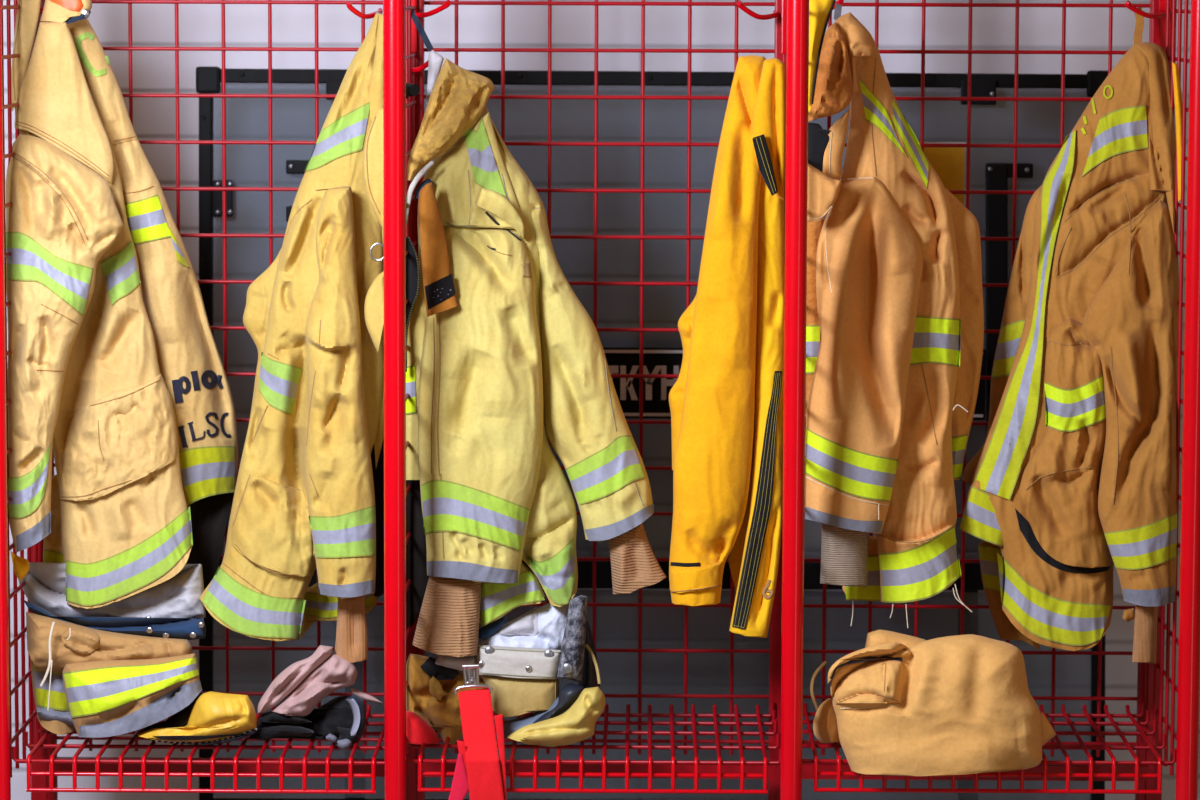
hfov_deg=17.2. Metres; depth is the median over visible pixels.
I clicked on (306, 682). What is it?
cloth
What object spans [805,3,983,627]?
coat
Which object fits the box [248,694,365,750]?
glove
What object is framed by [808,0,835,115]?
coat
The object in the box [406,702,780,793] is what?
wire shelf
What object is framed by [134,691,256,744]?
rubber boot
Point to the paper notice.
(949, 163)
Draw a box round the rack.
[0,0,1199,799]
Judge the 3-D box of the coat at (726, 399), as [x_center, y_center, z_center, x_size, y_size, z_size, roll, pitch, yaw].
[0.201,-0.085,6.252,0.185,0.915,0.196,0,6,1]
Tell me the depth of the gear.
6.23 m
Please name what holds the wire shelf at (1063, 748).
attached to the rack
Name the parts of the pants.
cord, pant leg, pant leg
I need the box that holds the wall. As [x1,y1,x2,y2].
[3,0,1199,799]
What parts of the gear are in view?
pant leg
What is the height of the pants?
0.314 m
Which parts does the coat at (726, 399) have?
knotted cord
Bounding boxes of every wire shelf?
[12,705,383,793]
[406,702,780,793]
[802,702,1176,793]
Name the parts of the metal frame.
rail, hinge plate, latch plate, latch plate, rail, rail, rail, post, hinge plate, rail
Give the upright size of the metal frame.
1.653 m
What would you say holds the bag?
on the wire shelf at (1063, 748)
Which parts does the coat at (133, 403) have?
panel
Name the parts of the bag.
tie cord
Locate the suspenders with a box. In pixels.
[448,663,506,799]
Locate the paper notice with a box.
[919,142,965,205]
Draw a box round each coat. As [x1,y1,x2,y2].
[6,0,237,608]
[199,12,383,662]
[406,10,666,656]
[669,55,785,637]
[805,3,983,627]
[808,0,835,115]
[959,7,1182,663]
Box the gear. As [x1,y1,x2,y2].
[406,595,586,749]
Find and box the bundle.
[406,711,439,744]
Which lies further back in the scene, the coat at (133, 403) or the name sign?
the name sign
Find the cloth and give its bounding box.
[257,645,381,716]
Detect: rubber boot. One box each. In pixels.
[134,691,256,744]
[504,620,605,746]
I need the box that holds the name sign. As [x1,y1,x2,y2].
[603,347,985,419]
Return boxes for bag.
[810,629,1055,775]
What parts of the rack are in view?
post, wire panel, post, wire panel, post, wire panel, hook plate, post, wire panel, post, wire panel, hook plate, post, wire panel, post, hook plate, wire panel, post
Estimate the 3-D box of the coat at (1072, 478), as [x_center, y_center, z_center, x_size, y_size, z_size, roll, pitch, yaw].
[0.745,-0.103,6.290,0.343,1.038,0.290,1,6,4]
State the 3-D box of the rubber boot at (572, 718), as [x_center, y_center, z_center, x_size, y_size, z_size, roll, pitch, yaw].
[-0.072,0.447,6.226,0.162,0.194,0.193,0,6,1]
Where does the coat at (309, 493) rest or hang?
hanging from the rack
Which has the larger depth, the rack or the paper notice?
the paper notice
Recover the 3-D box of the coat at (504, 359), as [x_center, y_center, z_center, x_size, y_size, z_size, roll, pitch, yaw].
[-0.104,-0.106,6.271,0.417,1.009,0.310,0,6,1]
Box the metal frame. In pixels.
[196,66,1107,799]
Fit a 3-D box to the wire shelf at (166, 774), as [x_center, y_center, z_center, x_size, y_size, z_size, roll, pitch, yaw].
[-0.614,0.552,6.326,0.588,0.069,0.420,0,6,1]
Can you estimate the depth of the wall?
6.98 m
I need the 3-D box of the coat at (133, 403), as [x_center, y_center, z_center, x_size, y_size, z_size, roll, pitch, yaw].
[-0.760,-0.170,6.261,0.342,1.044,0.351,0,6,1]
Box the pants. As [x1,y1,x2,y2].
[10,550,205,738]
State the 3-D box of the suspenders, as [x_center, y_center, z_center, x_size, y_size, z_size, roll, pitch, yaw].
[-0.191,0.527,6.115,0.099,0.228,0.101,0,6,1]

